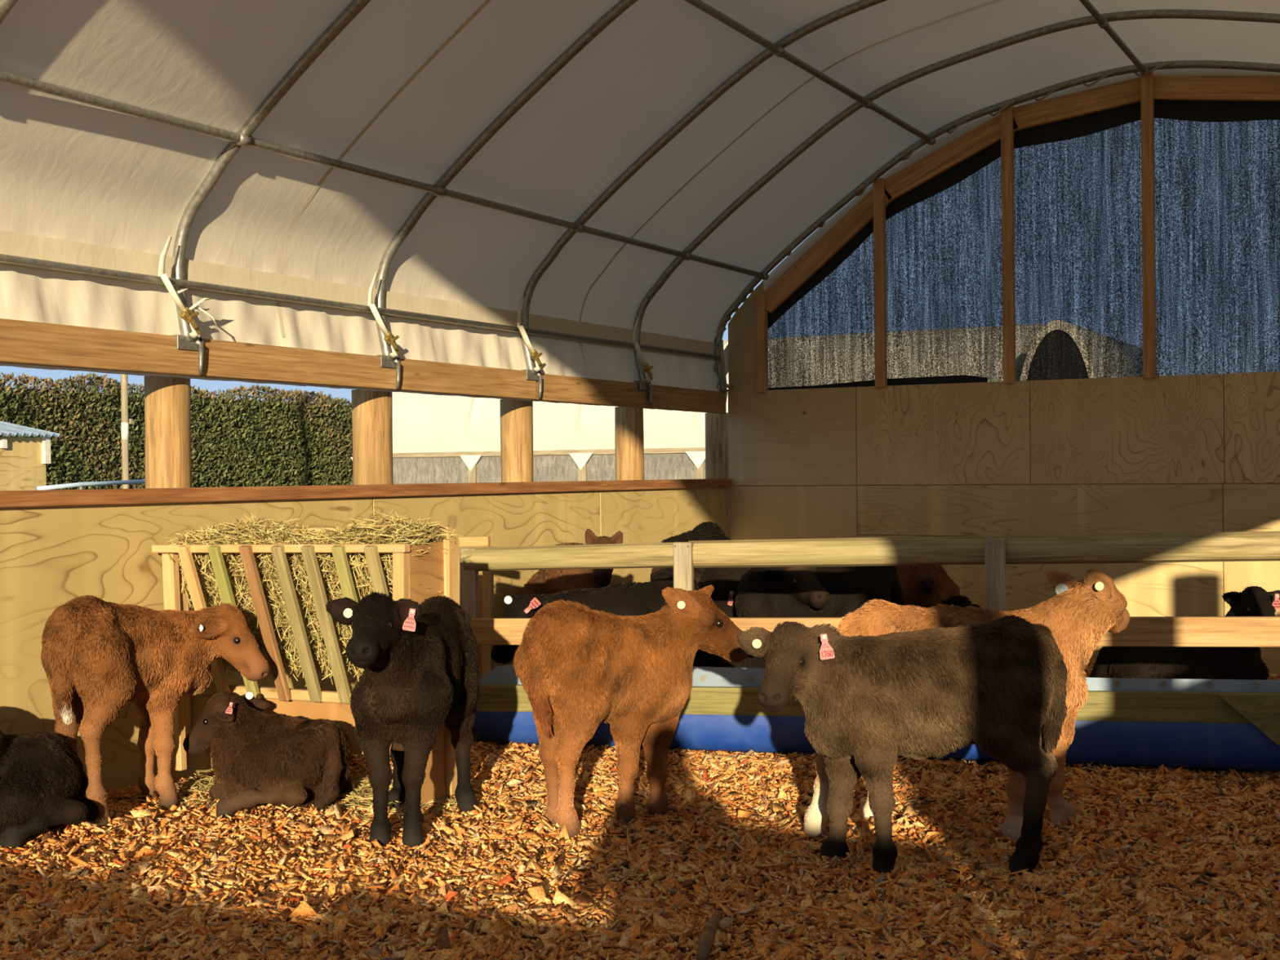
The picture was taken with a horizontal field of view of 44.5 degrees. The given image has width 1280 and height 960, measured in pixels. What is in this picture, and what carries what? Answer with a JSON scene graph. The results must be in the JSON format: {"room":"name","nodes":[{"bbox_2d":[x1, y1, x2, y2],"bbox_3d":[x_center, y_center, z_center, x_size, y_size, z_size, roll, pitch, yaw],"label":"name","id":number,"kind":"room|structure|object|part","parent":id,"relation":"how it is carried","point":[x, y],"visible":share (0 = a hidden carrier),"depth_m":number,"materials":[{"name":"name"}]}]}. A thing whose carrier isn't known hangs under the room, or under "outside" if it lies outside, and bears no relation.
{"room":"cattle barn","nodes":[
{"label":"cattle barn","id":0,"kind":"room"},
{"bbox_2d":[0,318,536,399],"bbox_3d":[-2.692,-0.553,5.960,0.052,0.173,8.570,0,0,28],"label":"timber beam","id":1,"kind":"structure","parent":0,"point":[21,342],"depth_m":7.40,"materials":[{"name":"orange wood"}]},
{"bbox_2d":[0,0,17,24],"bbox_3d":[0.049,-1.699,4.313,6.514,2.142,0.051,0,0,28],"label":"hoop","id":2,"kind":"object","parent":1,"relation":"attached to","point":[6,6],"visible":1,"depth_m":5.54},
{"bbox_2d":[170,334,204,374],"bbox_3d":[-2.052,-0.567,7.106,0.084,0.174,0.165,0,0,28],"label":"bracket","id":3,"kind":"object","parent":1,"relation":"attached to","point":[197,344],"visible":0.99,"depth_m":7.12,"materials":[{"name":"metal"}]},
{"bbox_3d":[-2.068,-0.622,7.106,0.056,0.064,0.150,0,0,28],"label":"plate","id":4,"kind":"part","parent":3,"relation":"part of","materials":[{"name":"metal"}]},
{"bbox_2d":[173,0,371,342],"bbox_3d":[0.734,-1.712,5.591,6.514,2.142,0.051,0,0,28],"label":"hoop","id":5,"kind":"object","parent":1,"relation":"attached to","point":[354,7],"visible":0.92,"depth_m":6.90},
{"bbox_2d":[157,235,217,338],"bbox_3d":[-2.042,-0.864,7.020,0.087,0.450,0.289,0,0,44],"label":"strap","id":6,"kind":"object","parent":5,"relation":"attached to","point":[186,314],"visible":1,"depth_m":6.98,"materials":[{"name":"white fabric"}]},
{"bbox_2d":[0,253,720,359],"bbox_3d":[-2.041,-0.895,7.156,0.032,0.038,11.300,0,0,28],"label":"pipe","id":7,"kind":"object","parent":5,"relation":"attached to","point":[8,259],"visible":1,"depth_m":7.78,"materials":[{"name":"metal"}]},
{"bbox_2d":[719,305,749,390],"bbox_3d":[0.728,-1.017,12.050,0.250,0.650,0.077,0,0,15],"label":"strap","id":8,"kind":"object","parent":7,"relation":"hanging from","point":[721,343],"visible":1,"depth_m":12.05,"materials":[{"name":"grey fabric"}]},
{"bbox_2d":[1079,0,1148,75],"bbox_3d":[0.765,-2.730,5.663,0.057,0.060,11.355,0,0,28],"label":"purlin","id":9,"kind":"object","parent":5,"relation":"attached to","point":[1102,22],"visible":1,"depth_m":9.68,"materials":[{"name":"metal"}]},
{"bbox_2d":[376,355,400,388],"bbox_3d":[-1.352,-0.581,8.410,0.084,0.174,0.165,0,0,28],"label":"bracket","id":10,"kind":"object","parent":1,"relation":"attached to","point":[395,363],"visible":0.98,"depth_m":8.42,"materials":[{"name":"metal"}]},
{"bbox_3d":[-1.368,-0.636,8.410,0.056,0.064,0.150,0,0,28],"label":"plate","id":11,"kind":"part","parent":10,"relation":"part of","materials":[{"name":"metal"}]},
{"bbox_2d":[374,0,637,360],"bbox_3d":[1.434,-1.726,6.895,6.514,2.142,0.051,0,0,28],"label":"hoop","id":12,"kind":"object","parent":1,"relation":"attached to","point":[622,6],"visible":0.94,"depth_m":8.08},
{"bbox_2d":[367,271,399,358],"bbox_3d":[-1.356,-0.878,8.292,0.076,0.450,0.218,0,0,28],"label":"strap","id":13,"kind":"object","parent":12,"relation":"attached to","point":[389,338],"visible":1,"depth_m":8.27,"materials":[{"name":"white fabric"}]},
{"bbox_2d":[521,368,542,398],"bbox_3d":[-0.667,-0.595,9.688,0.084,0.174,0.165,0,0,28],"label":"bracket","id":14,"kind":"object","parent":1,"relation":"attached to","point":[537,376],"visible":0.99,"depth_m":9.70,"materials":[{"name":"metal"}]},
{"bbox_3d":[-0.683,-0.650,9.688,0.056,0.064,0.150,0,0,28],"label":"plate","id":15,"kind":"part","parent":14,"relation":"part of","materials":[{"name":"metal"}]},
{"bbox_2d":[520,0,887,373],"bbox_3d":[2.119,-1.740,8.173,6.514,2.142,0.051,0,0,28],"label":"hoop","id":16,"kind":"object","parent":1,"relation":"attached to","point":[860,5],"visible":0.94,"depth_m":9.20},
{"bbox_2d":[516,297,542,372],"bbox_3d":[-0.671,-0.891,9.570,0.076,0.450,0.218,0,0,28],"label":"strap","id":17,"kind":"object","parent":16,"relation":"attached to","point":[534,354],"visible":1,"depth_m":9.55,"materials":[{"name":"white fabric"}]},
{"bbox_3d":[-1.341,-1.672,1.723,6.514,2.142,0.051,0,0,28],"label":"hoop","id":18,"kind":"object","parent":1,"relation":"on","visible":0},
{"bbox_2d":[0,70,768,279],"bbox_3d":[-1.719,-1.511,7.008,0.057,0.060,11.355,0,0,28],"label":"purlin","id":19,"kind":"object","parent":18,"relation":"attached to","point":[238,138],"visible":1,"depth_m":7.37,"materials":[{"name":"metal"}]},
{"bbox_2d":[0,487,728,792],"bbox_3d":[-2.012,0.733,7.198,0.040,1.340,11.370,0,0,28],"label":"wall","id":20,"kind":"structure","parent":0,"point":[51,557],"depth_m":6.89,"materials":[{"name":"brown wood"}]},
{"bbox_2d":[0,478,731,507],"bbox_3d":[-1.997,0.067,7.183,0.060,0.074,11.370,0,0,28],"label":"sill","id":21,"kind":"structure","parent":20,"relation":"on","point":[40,498],"depth_m":7.76,"materials":[{"name":"red wood"}]},
{"bbox_2d":[532,373,726,413],"bbox_3d":[-0.010,-0.593,10.978,0.050,0.169,2.800,0,0,28],"label":"timber beam","id":22,"kind":"structure","parent":0,"point":[555,388],"depth_m":10.76,"materials":[{"name":"orange wood"}]},
{"bbox_2d":[633,380,652,405],"bbox_3d":[0.028,-0.608,10.983,0.084,0.174,0.165,0,0,28],"label":"bracket","id":23,"kind":"object","parent":22,"relation":"attached to","point":[648,387],"visible":1,"depth_m":10.99,"materials":[{"name":"metal"}]},
{"bbox_3d":[0.012,-0.663,10.983,0.056,0.064,0.150,0,0,28],"label":"plate","id":24,"kind":"part","parent":23,"relation":"part of","materials":[{"name":"metal"}]},
{"bbox_2d":[633,8,1279,384],"bbox_3d":[2.814,-1.753,9.469,6.514,2.142,0.051,0,0,28],"label":"hoop","id":25,"kind":"object","parent":22,"relation":"attached to","point":[1162,13],"visible":0.96,"depth_m":9.98},
{"bbox_2d":[632,317,653,382],"bbox_3d":[0.024,-0.905,10.865,0.076,0.450,0.218,0,0,28],"label":"strap","id":26,"kind":"object","parent":25,"relation":"attached to","point":[646,368],"visible":1,"depth_m":10.85,"materials":[{"name":"white fabric"}]},
{"bbox_2d":[714,60,1279,392],"bbox_3d":[3.442,-1.766,10.641,6.514,2.142,0.051,0,0,28],"label":"hoop","id":27,"kind":"object","parent":22,"relation":"attached to","point":[1267,67],"visible":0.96,"depth_m":11.13},
{"bbox_2d":[713,61,1175,391],"bbox_3d":[2.124,-1.753,11.348,3.543,2.122,0.116,0,0,28],"label":"rope","id":28,"kind":"object","parent":27,"relation":"attached to","point":[725,318],"visible":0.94,"depth_m":11.49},
{"bbox_2d":[0,0,1279,413],"bbox_3d":[0.804,-1.638,5.720,6.539,2.308,11.472,0,0,28],"label":"ceiling","id":29,"kind":"structure","parent":0,"point":[406,86],"depth_m":8.23,"materials":[{"name":"white fabric"}]},
{"bbox_2d":[724,344,728,375],"bbox_3d":[0.720,-1.028,12.271,0.582,0.881,0.006,0,0,28],"label":"flap","id":30,"kind":"object","parent":29,"relation":"attached to","point":[726,350],"visible":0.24,"depth_m":12.29,"materials":[{"name":"grey fabric"}]},
{"bbox_2d":[684,0,935,145],"bbox_3d":[-0.558,-2.413,6.376,0.057,0.060,11.355,0,0,28],"label":"purlin","id":31,"kind":"object","parent":29,"relation":"attached to","point":[776,50],"visible":1,"depth_m":9.17,"materials":[{"name":"metal"}]},
{"bbox_2d":[767,100,1279,390],"bbox_3d":[3.475,-1.752,10.813,5.936,2.177,0.045,0,0,28],"label":"cloth","id":32,"kind":"object","parent":29,"relation":"attached to","point":[1215,115],"visible":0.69,"depth_m":11.05,"materials":[{"name":"black"}]},
{"bbox_2d":[0,663,1279,959],"bbox_3d":[0.817,1.325,5.704,6.390,0.051,11.400,0,0,28],"label":"floor","id":33,"kind":"structure","parent":0,"point":[88,836],"depth_m":5.93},
{"bbox_2d":[0,736,1279,959],"bbox_3d":[0.336,1.318,5.278,5.869,0.159,5.910,0,0,28],"label":"chips","id":34,"kind":"object","parent":33,"relation":"on","point":[131,907],"visible":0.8,"depth_m":5.15,"materials":[{"name":"brown wood"}]},
{"bbox_2d":[0,729,100,848],"bbox_3d":[-2.434,1.086,5.877,0.727,0.539,0.559,-1,0,-41],"label":"calf","id":35,"kind":"object","parent":34,"relation":"on","point":[42,777],"visible":0.99,"depth_m":5.80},
{"bbox_2d":[40,594,269,826],"bbox_3d":[-1.972,0.903,6.371,0.921,0.890,0.477,-1,0,-44],"label":"calf","id":36,"kind":"object","parent":34,"relation":"on","point":[98,656],"visible":0.98,"depth_m":6.20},
{"bbox_2d":[151,526,459,803],"bbox_3d":[-1.502,0.755,6.698,1.500,1.110,0.397,0,0,28],"label":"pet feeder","id":37,"kind":"object","parent":34,"relation":"on","point":[440,571],"visible":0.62,"depth_m":6.57,"materials":[{"name":"brown wood"}]},
{"bbox_3d":[-1.445,0.930,6.754,1.434,0.045,0.040,-1,0,31],"label":"rail","id":38,"kind":"part","parent":37,"relation":"part of","materials":[{"name":"brown wood"}]},
{"bbox_3d":[-1.528,0.287,6.542,1.369,0.034,0.045,-1,0,28],"label":"rail","id":39,"kind":"part","parent":37,"relation":"part of","materials":[{"name":"brown wood"}]},
{"bbox_3d":[-1.471,1.089,6.801,1.452,0.302,0.016,0,0,28],"label":"kick panel","id":40,"kind":"part","parent":37,"relation":"part of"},
{"bbox_2d":[167,533,439,686],"bbox_3d":[-1.428,0.563,6.730,1.408,0.673,0.490,0,0,28],"label":"hay","id":41,"kind":"object","parent":37,"relation":"on","point":[268,574],"visible":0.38,"depth_m":6.71},
{"bbox_2d":[162,509,462,558],"bbox_3d":[-1.423,0.233,6.699,1.417,0.214,0.455,0,0,28],"label":"hay","id":42,"kind":"object","parent":41,"relation":"on","point":[258,533],"visible":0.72,"depth_m":6.57},
{"bbox_3d":[-1.375,0.238,6.815,1.331,0.060,0.040,-1,0,28],"label":"rail","id":43,"kind":"part","parent":37,"relation":"part of","materials":[{"name":"brown wood"}]},
{"bbox_3d":[-0.850,0.778,6.396,0.016,1.055,0.314,0,0,28],"label":"panel","id":44,"kind":"part","parent":37,"relation":"part of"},
{"bbox_2d":[115,763,522,824],"bbox_3d":[-1.322,1.306,6.545,1.699,0.129,1.125,-1,0,4],"label":"hay","id":45,"kind":"object","parent":34,"relation":"on","point":[200,782],"visible":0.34,"depth_m":6.42},
{"bbox_2d":[182,690,354,818],"bbox_3d":[-1.564,1.119,6.413,0.892,0.452,0.589,0,0,28],"label":"calf","id":46,"kind":"object","parent":45,"relation":"on","point":[258,757],"visible":0.95,"depth_m":6.22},
{"bbox_2d":[324,591,480,847],"bbox_3d":[-0.872,0.870,5.840,0.407,0.942,1.289,-1,0,5],"label":"calf","id":47,"kind":"object","parent":34,"relation":"on","point":[420,663],"visible":1,"depth_m":5.68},
{"bbox_2d":[404,617,414,628],"bbox_3d":[-0.805,0.498,5.453,0.037,0.040,0.005,-1,0,-11],"label":"ear tag","id":48,"kind":"object","parent":47,"relation":"attached to","point":[409,622],"depth_m":5.46,"materials":[{"name":"pink"}]},
{"bbox_2d":[513,584,749,838],"bbox_3d":[-0.021,0.876,6.112,0.982,0.908,0.434,-1,0,-40],"label":"calf","id":49,"kind":"object","parent":34,"relation":"on","point":[579,668],"visible":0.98,"depth_m":5.90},
{"bbox_2d":[696,910,722,959],"bbox_3d":[0.196,1.301,4.476,0.042,0.047,0.407,-1,0,8],"label":"stick","id":50,"kind":"object","parent":34,"relation":"on","point":[706,940],"visible":1,"depth_m":4.40,"materials":[{"name":"brown wood"}]},
{"bbox_2d":[736,614,1067,875],"bbox_3d":[0.891,0.899,5.269,1.091,0.853,0.418,-1,0,-2],"label":"calf","id":51,"kind":"object","parent":34,"relation":"on","point":[998,686],"visible":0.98,"depth_m":5.14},
{"bbox_2d":[803,568,1129,841],"bbox_3d":[1.225,0.825,5.813,1.244,0.990,0.432,-1,0,5],"label":"calf","id":52,"kind":"object","parent":34,"relation":"on","point":[1082,611],"visible":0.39,"depth_m":5.72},
{"bbox_2d":[459,531,1279,745],"bbox_3d":[1.232,0.855,7.207,4.421,1.274,0.132,0,0,16],"label":"rail fence","id":53,"kind":"object","parent":33,"relation":"on","point":[1261,709],"visible":0.66,"depth_m":7.08,"materials":[{"name":"wood"}]},
{"bbox_3d":[-0.850,0.855,7.819,0.081,1.026,0.055,0,0,15],"label":"post","id":54,"kind":"part","parent":53,"relation":"part of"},
{"bbox_3d":[-0.344,0.380,7.650,1.101,0.121,0.056,-2,0,15],"label":"rail","id":55,"kind":"part","parent":53,"relation":"part of","materials":[{"name":"beige wood"}]},
{"bbox_3d":[0.210,0.568,7.471,0.089,0.542,0.055,0,0,15],"label":"post","id":56,"kind":"part","parent":53,"relation":"part of","materials":[{"name":"beige wood"}]},
{"bbox_3d":[1.163,0.702,7.239,4.261,0.130,0.045,-1,0,15],"label":"rail","id":57,"kind":"part","parent":53,"relation":"part of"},
{"bbox_3d":[1.202,1.029,7.200,4.156,0.132,0.045,-1,0,15],"label":"rail","id":58,"kind":"part","parent":53,"relation":"part of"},
{"bbox_3d":[1.724,0.318,7.090,3.100,0.134,0.056,-2,0,15],"label":"rail","id":59,"kind":"part","parent":53,"relation":"part of","materials":[{"name":"beige wood"}]},
{"bbox_3d":[1.615,0.546,7.090,0.090,0.562,0.055,0,0,15],"label":"post","id":60,"kind":"part","parent":53,"relation":"part of","materials":[{"name":"brown wood"}]},
{"bbox_2d":[757,659,1279,772],"bbox_3d":[2.255,1.280,8.685,5.986,0.149,4.607,0,0,28],"label":"chips","id":61,"kind":"object","parent":33,"relation":"on","point":[1086,669],"visible":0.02,"depth_m":10.21,"materials":[{"name":"brown wood"}]},
{"bbox_2d":[457,536,493,678],"bbox_3d":[-0.833,0.777,8.155,0.168,0.975,0.269,-1,0,9],"label":"post","id":62,"kind":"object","parent":61,"relation":"on","point":[486,580],"depth_m":8.20,"materials":[{"name":"brown wood"}]},
{"bbox_3d":[-0.854,0.883,8.271,0.080,0.762,0.040,0,0,15],"label":"panel","id":63,"kind":"part","parent":62,"relation":"part of","materials":[{"name":"brown wood"}]},
{"bbox_2d":[520,528,622,595],"bbox_3d":[-0.355,0.796,9.112,0.410,1.045,1.182,-1,0,-26],"label":"calf","id":64,"kind":"object","parent":61,"relation":"on","point":[543,581],"visible":0.19,"depth_m":8.89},
{"bbox_2d":[490,575,703,664],"bbox_3d":[-0.209,0.912,8.094,1.135,0.820,0.410,-1,0,-11],"label":"calf","id":65,"kind":"object","parent":61,"relation":"on","point":[623,598],"visible":0.26,"depth_m":7.98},
{"bbox_2d":[648,521,732,583],"bbox_3d":[0.524,0.790,10.200,1.051,1.027,0.642,-1,0,-40],"label":"calf","id":66,"kind":"object","parent":61,"relation":"on","point":[708,531],"visible":0.1,"depth_m":10.11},
{"bbox_2d":[697,567,750,617],"bbox_3d":[0.802,0.853,9.302,1.058,0.904,0.449,-1,0,-4],"label":"calf","id":67,"kind":"object","parent":61,"relation":"on","point":[725,581],"visible":0.15,"depth_m":9.11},
{"bbox_2d":[693,650,765,668],"bbox_3d":[0.398,1.007,8.321,1.155,0.616,0.503,-1,0,-13],"label":"calf","id":68,"kind":"object","parent":61,"relation":"on","point":[708,660],"visible":0.06,"depth_m":8.23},
{"bbox_2d":[733,565,904,617],"bbox_3d":[1.004,0.870,8.687,0.938,0.873,0.551,-1,0,3],"label":"calf","id":69,"kind":"object","parent":61,"relation":"on","point":[797,591],"visible":0.42,"depth_m":8.59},
{"bbox_2d":[472,664,1279,772],"bbox_3d":[1.239,1.086,7.402,4.212,0.418,0.466,0,0,15],"label":"trough","id":70,"kind":"object","parent":61,"relation":"on","point":[1240,747],"visible":0.32,"depth_m":6.97,"materials":[{"name":"blue plastic"}]},
{"bbox_2d":[888,564,959,608],"bbox_3d":[1.776,0.853,9.977,0.465,0.878,1.244,-1,0,-2],"label":"calf","id":71,"kind":"object","parent":61,"relation":"on","point":[922,585],"visible":0.35,"depth_m":9.72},
{"bbox_2d":[941,595,980,608],"bbox_3d":[2.109,0.987,9.285,0.960,0.611,0.563,-1,0,-22],"label":"calf","id":72,"kind":"object","parent":61,"relation":"on","point":[960,601],"visible":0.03,"depth_m":9.18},
{"bbox_2d":[1088,585,1279,679],"bbox_3d":[2.917,0.931,8.311,1.095,0.717,0.591,-1,0,-14],"label":"calf","id":73,"kind":"object","parent":61,"relation":"on","point":[1246,663],"visible":0.31,"depth_m":8.15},
{"bbox_2d":[728,280,1279,674],"bbox_3d":[3.501,-0.119,10.728,6.350,2.877,0.060,0,0,28],"label":"wall","id":74,"kind":"structure","parent":0,"point":[1182,453],"depth_m":11.11,"materials":[{"name":"beige wood"}]},
{"bbox_3d":[0.824,-1.106,12.150,0.300,0.865,0.012,0,0,28],"label":"corner panel","id":75,"kind":"part","parent":74,"relation":"part of","materials":[{"name":"beige wood"}]},
{"bbox_2d":[755,293,768,392],"bbox_3d":[0.939,-1.053,12.047,0.078,0.758,0.060,0,0,28],"label":"stud","id":76,"kind":"object","parent":74,"relation":"attached to","point":[762,335],"visible":1,"depth_m":12.02,"materials":[{"name":"brown wood"}]},
{"bbox_2d":[872,177,887,388],"bbox_3d":[1.781,-1.457,11.591,0.078,1.553,0.060,0,0,28],"label":"stud","id":77,"kind":"object","parent":74,"relation":"attached to","point":[878,185],"visible":1,"depth_m":11.56,"materials":[{"name":"brown wood"}]},
{"bbox_2d":[761,188,893,312],"bbox_3d":[1.401,-1.751,11.838,1.095,0.915,0.050,0,0,28],"label":"wooden beam","id":78,"kind":"structure","parent":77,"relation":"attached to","point":[858,217],"depth_m":11.83,"materials":[{"name":"brown wood"}]},
{"bbox_2d":[1000,106,1015,383],"bbox_3d":[2.625,-1.678,11.136,0.078,1.983,0.060,0,0,28],"label":"stud","id":79,"kind":"object","parent":74,"relation":"attached to","point":[1006,114],"visible":0.94,"depth_m":11.11,"materials":[{"name":"brown wood"}]},
{"bbox_2d":[884,113,1017,199],"bbox_3d":[2.249,-2.359,11.376,1.036,0.573,0.050,0,0,28],"label":"wooden beam","id":80,"kind":"structure","parent":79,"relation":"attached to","point":[984,135],"depth_m":11.37,"materials":[{"name":"brown wood"}]},
{"bbox_2d":[1140,71,1155,378],"bbox_3d":[3.475,-1.741,10.680,0.078,2.098,0.060,0,0,28],"label":"stud","id":81,"kind":"object","parent":74,"relation":"attached to","point":[1147,100],"visible":0.94,"depth_m":10.65,"materials":[{"name":"brown wood"}]},
{"bbox_2d":[1013,76,1140,130],"bbox_3d":[3.075,-2.631,10.931,0.968,0.273,0.050,0,0,28],"label":"wooden beam","id":82,"kind":"structure","parent":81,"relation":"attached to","point":[1126,92],"depth_m":10.91,"materials":[{"name":"brown wood"}]},
{"bbox_3d":[-3.430,1.388,35.898,200.000,0.100,200.000,0,0,28],"label":"ground","id":83,"kind":"structure","parent":0,"visible":0},
{"bbox_2d":[0,421,60,490],"bbox_3d":[-7.444,0.266,15.473,2.050,2.155,2.478,0,0,28],"label":"shed","id":84,"kind":"object","parent":83,"relation":"on","point":[23,460],"visible":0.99,"depth_m":15.86,"materials":[{"name":"brown wood"}]},
{"bbox_3d":[-6.113,-0.318,16.068,0.070,0.300,0.070,0,0,28],"label":"corner trim","id":85,"kind":"part","parent":84,"relation":"part of","materials":[{"name":"white paint"}]},
{"bbox_2d":[35,479,145,490],"bbox_3d":[-4.013,0.714,11.550,0.030,1.432,1.068,0,0,28],"label":"pipe","id":86,"kind":"object","parent":83,"relation":"on","point":[81,485],"visible":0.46,"depth_m":11.47,"materials":[{"name":"metal"}]},
{"bbox_2d":[120,373,133,488],"bbox_3d":[-7.350,-2.643,22.296,0.108,8.100,0.162,0,0,28],"label":"utility pole","id":87,"kind":"object","parent":83,"relation":"on","point":[125,423],"visible":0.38,"depth_m":22.24,"materials":[{"name":"white paint"}]},
{"bbox_2d":[144,375,191,488],"bbox_3d":[-2.184,0.477,7.260,0.212,1.915,0.212,0,0,28],"label":"timber post","id":88,"kind":"object","parent":83,"relation":"on","point":[167,402],"visible":0.28,"depth_m":7.17,"materials":[{"name":"brown wood"}]},
{"bbox_2d":[0,371,352,489],"bbox_3d":[-11.098,-0.330,27.492,2.355,3.297,30.153,0,0,28],"label":"conifer hedge","id":89,"kind":"object","parent":83,"relation":"on","point":[240,442],"visible":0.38,"depth_m":30.59,"materials":[{"name":"green plant"}]},
{"bbox_2d":[351,389,393,484],"bbox_3d":[-1.464,0.462,8.602,0.224,1.915,0.223,0,0,28],"label":"timber post","id":90,"kind":"object","parent":83,"relation":"on","point":[371,411],"visible":0.26,"depth_m":8.50,"materials":[{"name":"brown wood"}]},
{"bbox_2d":[499,399,533,482],"bbox_3d":[-0.772,0.449,9.894,0.209,1.915,0.208,0,0,28],"label":"timber post","id":91,"kind":"object","parent":83,"relation":"on","point":[516,415],"visible":0.23,"depth_m":9.80,"materials":[{"name":"brown wood"}]},
{"bbox_2d":[351,339,808,484],"bbox_3d":[-1.186,-0.646,29.518,8.333,3.849,3.085,0,0,28],"label":"neighbouring building","id":92,"kind":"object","parent":83,"relation":"on","point":[437,438],"visible":0.17,"depth_m":28.22,"materials":[{"name":"fabric"}]},
{"bbox_3d":[-3.092,0.386,28.863,0.160,1.690,0.050,0,0,28],"label":"post","id":93,"kind":"part","parent":92,"relation":"part of","materials":[{"name":"beige wood"}]},
{"bbox_3d":[-1.018,0.371,27.751,0.160,1.690,0.050,0,0,28],"label":"post","id":94,"kind":"part","parent":92,"relation":"part of","materials":[{"name":"beige wood"}]},
{"bbox_3d":[1.017,0.356,26.659,0.160,1.690,0.050,0,0,28],"label":"post","id":95,"kind":"part","parent":92,"relation":"part of","materials":[{"name":"beige wood"}]},
{"bbox_2d":[614,406,644,480],"bbox_3d":[-0.068,0.435,11.205,0.209,1.915,0.209,0,0,28],"label":"timber post","id":96,"kind":"object","parent":83,"relation":"on","point":[628,421],"visible":0.23,"depth_m":11.11,"materials":[{"name":"brown wood"}]},
{"bbox_2d":[705,412,728,537],"bbox_3d":[0.634,0.421,12.514,0.213,1.915,0.213,0,0,28],"label":"timber post","id":97,"kind":"object","parent":83,"relation":"on","point":[717,465],"visible":0.2,"depth_m":12.42,"materials":[{"name":"brown wood"}]},
{"bbox_2d":[799,325,1041,382],"bbox_3d":[6.267,-1.290,38.612,7.349,4.752,6.000,0,0,28],"label":"house","id":98,"kind":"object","parent":83,"relation":"on","point":[1041,326],"visible":0.02,"depth_m":36.55,"materials":[{"name":"fabric"}]},
{"bbox_2d":[1023,322,1141,378],"bbox_3d":[10.642,-1.167,36.256,1.948,4.444,8.020,0,0,28],"label":"house","id":99,"kind":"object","parent":83,"relation":"on","point":[1048,322],"visible":0.02,"depth_m":32.87,"materials":[{"name":"fabric"}]},
{"bbox_2d":[1031,330,1087,378],"bbox_3d":[8.788,-1.056,32.797,1.748,4.294,0.030,0,0,28],"label":"curtain","id":100,"kind":"object","parent":99,"relation":"hanging from","point":[1062,331],"depth_m":32.80,"materials":[{"name":"black fabric"}]},
{"bbox_3d":[5.156,-1.481,9.781,0.078,1.553,0.060,0,0,28],"label":"stud","id":101,"kind":"object","parent":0,"visible":0},
{"bbox_3d":[4.715,-2.371,10.054,1.048,0.160,0.050,26,12,26],"label":"plate","id":102,"kind":"object","parent":101,"relation":"attached to","visible":0},
{"bbox_2d":[1153,75,1279,101],"bbox_3d":[3.892,-2.632,10.492,0.965,0.283,0.050,0,0,28],"label":"wooden beam","id":103,"kind":"structure","parent":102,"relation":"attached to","point":[1166,87],"depth_m":10.48,"materials":[{"name":"brown wood"}]}
]}

